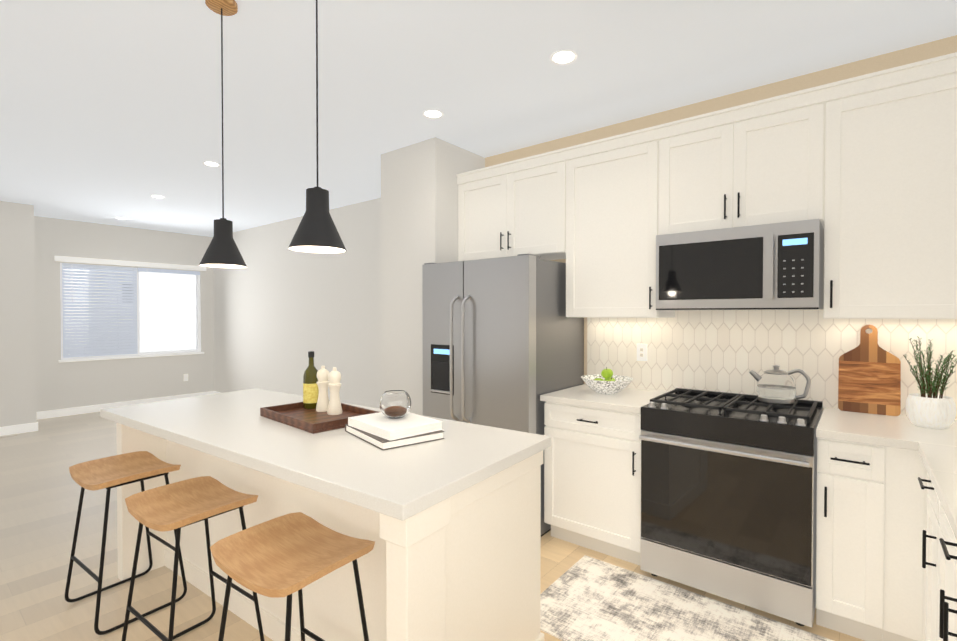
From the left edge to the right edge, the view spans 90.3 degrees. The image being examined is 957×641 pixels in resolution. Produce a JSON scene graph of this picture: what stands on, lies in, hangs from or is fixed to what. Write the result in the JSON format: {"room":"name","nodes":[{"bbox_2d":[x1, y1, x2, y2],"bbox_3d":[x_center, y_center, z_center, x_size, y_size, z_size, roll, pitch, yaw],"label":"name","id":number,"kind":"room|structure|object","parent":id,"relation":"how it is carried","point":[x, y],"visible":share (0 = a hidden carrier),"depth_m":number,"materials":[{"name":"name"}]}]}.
{"room":"kitchen","nodes":[
{"label":"kitchen","id":0,"kind":"room"},
{"bbox_2d":[0,201,36,426],"bbox_3d":[-6.596,-0.005,4.253,0.120,2.720,3.880,1,1,39],"label":"wall","id":1,"kind":"structure","parent":0,"point":[17,342],"depth_m":5.60,"materials":[{"name":"paint"}]},
{"bbox_2d":[0,422,37,435],"bbox_3d":[-6.515,1.302,4.266,0.013,0.104,3.813,1,1,39],"label":"baseboard","id":2,"kind":"structure","parent":1,"relation":"attached to","point":[21,428],"depth_m":5.62,"materials":[{"name":"white wood"}]},
{"bbox_2d":[34,216,213,411],"bbox_3d":[-5.331,-0.044,7.161,0.120,2.720,2.480,1,1,39],"label":"wall","id":3,"kind":"structure","parent":0,"point":[62,385],"depth_m":6.95,"materials":[{"name":"paint"}]},
{"bbox_2d":[37,391,212,419],"bbox_3d":[-5.253,1.263,7.167,0.012,0.104,2.320,1,1,39],"label":"baseboard","id":4,"kind":"structure","parent":3,"relation":"attached to","point":[93,408],"depth_m":6.87,"materials":[{"name":"white wood"}]},
{"bbox_2d":[58,263,203,362],"bbox_3d":[-5.211,-0.120,7.262,0.140,1.370,1.850,1,1,39],"label":"window","id":5,"kind":"structure","parent":3,"relation":"in","point":[168,316],"depth_m":7.57,"materials":[{"name":"glass"}]},
{"bbox_2d":[54,256,205,357],"bbox_3d":[-5.170,-0.192,7.228,0.085,1.396,1.910,1,1,39],"label":"window blind","id":6,"kind":"object","parent":5,"relation":"attached to","point":[89,329],"visible":0.98,"depth_m":6.90,"materials":[{"name":"white"}]},
{"bbox_2d":[183,374,187,380],"bbox_3d":[-4.775,0.931,7.766,0.006,0.115,0.070,1,1,39],"label":"electrical outlet plate","id":7,"kind":"object","parent":3,"relation":"attached to","point":[185,377],"visible":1,"depth_m":7.76,"materials":[{"name":"white plastic"}]},
{"bbox_2d":[213,198,380,407],"bbox_3d":[-2.372,-0.034,6.457,5.620,2.720,0.120,1,1,39],"label":"wall","id":8,"kind":"structure","parent":0,"point":[281,310],"depth_m":6.41,"materials":[{"name":"paint"}]},
{"bbox_2d":[0,412,864,640],"bbox_3d":[-2.718,1.422,2.948,10.050,0.100,6.900,1,1,39],"label":"floor","id":9,"kind":"structure","parent":0,"point":[40,489],"depth_m":2.68,"materials":[{"name":"brown wood"}]},
{"bbox_2d":[0,434,16,437],"bbox_3d":[-5.494,1.335,5.452,0.095,0.007,0.300,1,1,39],"label":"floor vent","id":10,"kind":"object","parent":9,"relation":"in","point":[8,435],"visible":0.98,"depth_m":5.51,"materials":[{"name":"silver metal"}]},
{"bbox_2d":[65,451,186,634],"bbox_3d":[-1.725,1.040,2.330,0.430,0.676,0.374,1,1,35],"label":"stool","id":11,"kind":"object","parent":9,"relation":"on","point":[108,473],"visible":1,"depth_m":2.30,"materials":[{"name":"brown wood"}]},
{"bbox_2d":[122,476,264,640],"bbox_3d":[-1.160,1.046,1.933,0.430,0.676,0.374,1,1,35],"label":"stool","id":12,"kind":"object","parent":9,"relation":"on","point":[178,506],"visible":1,"depth_m":1.91,"materials":[{"name":"brown wood"}]},
{"bbox_2d":[210,512,374,640],"bbox_3d":[-0.596,1.051,1.536,0.430,0.676,0.374,1,1,35],"label":"stool","id":13,"kind":"object","parent":9,"relation":"on","point":[288,555],"visible":1,"depth_m":1.51,"materials":[{"name":"brown wood"}]},
{"bbox_2d":[116,423,543,640],"bbox_3d":[-0.836,0.948,2.226,2.152,0.868,0.820,1,1,35],"label":"kitchen island","id":14,"kind":"object","parent":9,"relation":"on","point":[464,565],"visible":0.38,"depth_m":1.78,"materials":[{"name":"paint"}]},
{"bbox_2d":[100,388,550,520],"bbox_3d":[-0.847,0.491,2.225,2.190,0.042,0.860,1,1,35],"label":"island countertop","id":15,"kind":"structure","parent":14,"relation":"on","point":[404,483],"depth_m":1.75,"materials":[{"name":"stone"}]},
{"bbox_2d":[260,402,378,433],"bbox_3d":[-0.764,0.448,2.280,0.520,0.040,0.340,1,1,43],"label":"tray","id":16,"kind":"object","parent":15,"relation":"on","point":[299,416],"visible":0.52,"depth_m":2.24,"materials":[{"name":"brown wood"}]},
{"bbox_2d":[303,351,318,408],"bbox_3d":[-0.867,0.306,2.468,0.082,0.293,0.082,1,1,39],"label":"olive oil bottle","id":17,"kind":"object","parent":16,"relation":"on","point":[310,391],"visible":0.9,"depth_m":2.44,"materials":[{"name":"green glass"}]},
{"bbox_2d":[316,365,328,411],"bbox_3d":[-0.783,0.340,2.398,0.071,0.228,0.071,1,1,39],"label":"pepper mill","id":18,"kind":"object","parent":16,"relation":"on","point":[322,383],"visible":0.94,"depth_m":2.38,"materials":[{"name":"beige ceramic"}]},
{"bbox_2d":[327,367,341,414],"bbox_3d":[-0.702,0.341,2.323,0.071,0.228,0.071,1,1,39],"label":"pepper mill","id":19,"kind":"object","parent":16,"relation":"on","point":[334,386],"visible":1,"depth_m":2.30,"materials":[{"name":"beige"}]},
{"bbox_2d":[345,412,444,449],"bbox_3d":[-0.348,0.440,1.965,0.279,0.064,0.360,-1,1,-37],"label":"books","id":20,"kind":"object","parent":15,"relation":"on","point":[380,430],"visible":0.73,"depth_m":1.87,"materials":[{"name":"white paper"}]},
{"bbox_2d":[379,390,410,418],"bbox_3d":[-0.348,0.353,1.997,0.132,0.107,0.132,1,1,39],"label":"glass bowl","id":21,"kind":"object","parent":20,"relation":"on","point":[394,404],"visible":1,"depth_m":1.95,"materials":[{"name":"clear glass"}]},
{"bbox_2d":[422,254,583,536],"bbox_3d":[0.157,0.479,3.390,0.900,1.775,0.817,1,1,39],"label":"fridge","id":22,"kind":"object","parent":9,"relation":"on","point":[503,342],"visible":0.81,"depth_m":3.07,"materials":[{"name":"silver metal"}]},
{"bbox_2d":[544,402,641,565],"bbox_3d":[0.820,0.935,2.984,0.610,0.874,0.635,1,1,39],"label":"base cabinet","id":23,"kind":"object","parent":9,"relation":"on","point":[592,478],"visible":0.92,"depth_m":2.76,"materials":[{"name":"paint"}]},
{"bbox_2d":[540,555,833,640],"bbox_3d":[0.910,1.379,2.079,1.320,0.008,0.720,1,1,39],"label":"rug","id":24,"kind":"object","parent":9,"relation":"on","point":[585,598],"visible":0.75,"depth_m":2.23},
{"bbox_2d":[639,388,822,626],"bbox_3d":[1.337,0.901,2.525,0.754,0.952,0.697,1,1,39],"label":"range","id":25,"kind":"object","parent":9,"relation":"on","point":[728,493],"visible":1,"depth_m":2.27,"materials":[{"name":"silver metal"}]},
{"bbox_2d":[749,365,810,403],"bbox_3d":[1.564,0.328,2.477,0.274,0.190,0.176,1,1,39],"label":"kettle","id":26,"kind":"object","parent":25,"relation":"on","point":[775,385],"visible":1,"depth_m":2.42,"materials":[{"name":"silver metal"}]},
{"bbox_2d":[815,438,927,640],"bbox_3d":[2.035,0.948,2.011,0.962,0.874,0.635,1,1,39],"label":"base cabinet","id":27,"kind":"object","parent":9,"relation":"on","point":[871,513],"visible":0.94,"depth_m":1.98,"materials":[{"name":"paint"}]},
{"bbox_2d":[918,472,939,640],"bbox_3d":[1.857,0.954,1.544,0.635,0.874,0.337,1,1,39],"label":"base cabinet","id":28,"kind":"object","parent":9,"relation":"on","point":[930,551],"visible":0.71,"depth_m":1.76,"materials":[{"name":"paint"}]},
{"bbox_2d":[937,500,956,640],"bbox_3d":[1.469,0.960,1.059,0.635,0.874,0.895,1,1,39],"label":"base cabinet","id":29,"kind":"object","parent":9,"relation":"on","point":[947,593],"visible":0.81,"depth_m":1.40,"materials":[{"name":"paint"}]},
{"bbox_3d":[0.000,0.984,-0.775,0.635,0.874,1.095,1,1,39],"label":"base cabinet","id":30,"kind":"object","parent":9,"relation":"on","visible":0},
{"bbox_2d":[540,384,666,413],"bbox_3d":[0.820,0.478,2.986,0.624,0.036,0.633,1,1,39],"label":"countertop","id":31,"kind":"structure","parent":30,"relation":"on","point":[630,400],"depth_m":2.85,"materials":[{"name":"stone"}]},
{"bbox_2d":[581,374,632,393],"bbox_3d":[0.812,0.410,3.016,0.324,0.096,0.324,1,1,39],"label":"fruit bowl","id":32,"kind":"object","parent":31,"relation":"on","point":[620,383],"visible":0.94,"depth_m":2.93,"materials":[{"name":"white ceramic"}]},
{"bbox_2d":[594,367,615,380],"bbox_3d":[0.817,0.360,3.021,0.158,0.133,0.149,1,1,39],"label":"apples","id":33,"kind":"object","parent":32,"relation":"in","point":[606,374],"visible":0.54,"depth_m":2.99,"materials":[{"name":"green food"}]},
{"bbox_2d":[816,407,907,448],"bbox_3d":[1.786,0.488,2.211,0.320,0.036,0.636,1,1,39],"label":"countertop","id":34,"kind":"structure","parent":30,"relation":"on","point":[834,423],"depth_m":2.08,"materials":[{"name":"stone"}]},
{"bbox_2d":[838,325,900,415],"bbox_3d":[1.959,0.242,2.389,0.240,0.445,0.020,1,-8,39],"label":"cutting board","id":35,"kind":"object","parent":34,"relation":"on","point":[869,378],"visible":1,"depth_m":2.38,"materials":[{"name":"brown wood"}]},
{"bbox_2d":[900,415,956,539],"bbox_3d":[1.006,0.511,0.465,0.645,0.036,4.338,1,1,39],"label":"countertop","id":36,"kind":"structure","parent":30,"relation":"on","point":[936,449],"depth_m":1.67,"materials":[{"name":"stone"}]},
{"bbox_2d":[903,336,956,428],"bbox_3d":[2.006,0.270,2.106,0.191,0.400,0.185,1,1,39],"label":"plant pot","id":37,"kind":"object","parent":36,"relation":"on","point":[934,410],"visible":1,"depth_m":2.08,"materials":[{"name":"white ceramic"}]},
{"bbox_2d":[381,137,484,414],"bbox_3d":[-0.230,-0.004,4.140,0.620,2.720,1.060,1,1,39],"label":"wall","id":38,"kind":"structure","parent":0,"point":[419,206],"depth_m":3.70,"materials":[{"name":"paint"}]},
{"bbox_2d":[0,0,956,236],"bbox_3d":[-2.718,-1.398,2.910,10.050,0.100,6.900,1,1,39],"label":"ceiling","id":39,"kind":"structure","parent":0,"point":[110,110],"depth_m":2.65,"materials":[{"name":"paint"}]},
{"bbox_2d":[150,195,164,197],"bbox_3d":[-3.569,-1.377,5.296,0.140,0.004,0.140,1,1,39],"label":"recessed light","id":40,"kind":"object","parent":39,"relation":"in","point":[156,196],"visible":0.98,"depth_m":5.28,"materials":[{"name":"white"}]},
{"bbox_2d":[202,161,220,166],"bbox_3d":[-2.325,-1.361,4.146,0.140,0.004,0.140,1,1,39],"label":"recessed light","id":41,"kind":"object","parent":39,"relation":"in","point":[208,163],"visible":1,"depth_m":4.15,"materials":[{"name":"white"}]},
{"bbox_2d":[199,0,246,267],"bbox_3d":[-1.076,-0.782,2.001,0.180,1.106,0.180,1,1,39],"label":"pendant light","id":42,"kind":"object","parent":39,"relation":"hanging from","point":[222,251],"visible":1,"depth_m":1.98,"materials":[{"name":"black metal"}]},
{"bbox_2d":[288,0,346,252],"bbox_3d":[-0.519,-0.778,1.529,0.180,1.100,0.180,1,1,39],"label":"pendant light","id":43,"kind":"object","parent":39,"relation":"hanging from","point":[316,231],"visible":1,"depth_m":1.50,"materials":[{"name":"black metal"}]},
{"bbox_2d":[422,110,443,118],"bbox_3d":[-0.296,-1.348,3.111,0.140,0.004,0.140,1,1,39],"label":"recessed light","id":44,"kind":"object","parent":39,"relation":"in","point":[432,114],"visible":1,"depth_m":3.11,"materials":[{"name":"white"}]},
{"bbox_2d":[550,50,577,64],"bbox_3d":[0.434,-1.339,2.424,0.140,0.004,0.140,1,1,39],"label":"recessed light","id":45,"kind":"object","parent":39,"relation":"in","point":[565,57],"visible":1,"depth_m":2.42,"materials":[{"name":"white"}]},
{"bbox_2d":[485,35,956,408],"bbox_3d":[1.420,0.011,2.985,3.400,2.720,0.120,1,1,39],"label":"wall","id":46,"kind":"structure","parent":0,"point":[929,50],"depth_m":2.78,"materials":[{"name":"paint"}]},
{"bbox_2d":[458,161,565,260],"bbox_3d":[0.303,-0.756,3.544,0.935,0.600,0.385,1,1,39],"label":"upper cabinet","id":47,"kind":"object","parent":46,"relation":"attached to","point":[515,214],"visible":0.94,"depth_m":3.38,"materials":[{"name":"paint"}]},
{"bbox_2d":[566,141,674,317],"bbox_3d":[0.903,-0.535,3.066,0.597,1.030,0.385,1,1,39],"label":"upper cabinet","id":48,"kind":"object","parent":46,"relation":"attached to","point":[612,214],"visible":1,"depth_m":2.93,"materials":[{"name":"paint"}]},
{"bbox_2d":[656,103,824,309],"bbox_3d":[1.418,-0.551,2.606,0.775,0.985,0.458,1,1,39],"label":"upper cabinet","id":49,"kind":"object","parent":46,"relation":"attached to","point":[741,215],"visible":0.98,"depth_m":2.45,"materials":[{"name":"paint"}]},
{"bbox_2d":[656,219,823,309],"bbox_3d":[1.414,-0.270,2.607,0.754,0.423,0.448,1,1,39],"label":"microwave","id":50,"kind":"object","parent":49,"relation":"in","point":[776,265],"depth_m":2.43,"materials":[{"name":"silver metal"}]},
{"bbox_2d":[587,310,956,419],"bbox_3d":[1.697,0.198,2.683,2.343,0.545,0.008,1,1,39],"label":"tile backsplash","id":51,"kind":"structure","parent":46,"relation":"attached to","point":[727,351],"depth_m":2.77,"materials":[{"name":"white tile"}]},
{"bbox_2d":[636,344,646,360],"bbox_3d":[1.085,0.212,3.161,0.070,0.115,0.008,1,1,39],"label":"outlet","id":52,"kind":"object","parent":51,"relation":"attached to","point":[641,352],"visible":1,"depth_m":3.16,"materials":[{"name":"white plastic"}]},
{"bbox_2d":[823,73,956,318],"bbox_3d":[2.119,-0.522,2.092,0.956,1.030,0.385,1,1,39],"label":"upper cabinet","id":53,"kind":"object","parent":46,"relation":"attached to","point":[890,223],"visible":0.98,"depth_m":2.12,"materials":[{"name":"paint"}]},
{"bbox_2d":[456,52,956,184],"bbox_3d":[1.219,-1.086,2.817,3.275,0.077,0.365,1,1,39],"label":"crown molding","id":54,"kind":"structure","parent":53,"relation":"on","point":[931,68],"depth_m":2.47,"materials":[{"name":"paint"}]}
]}

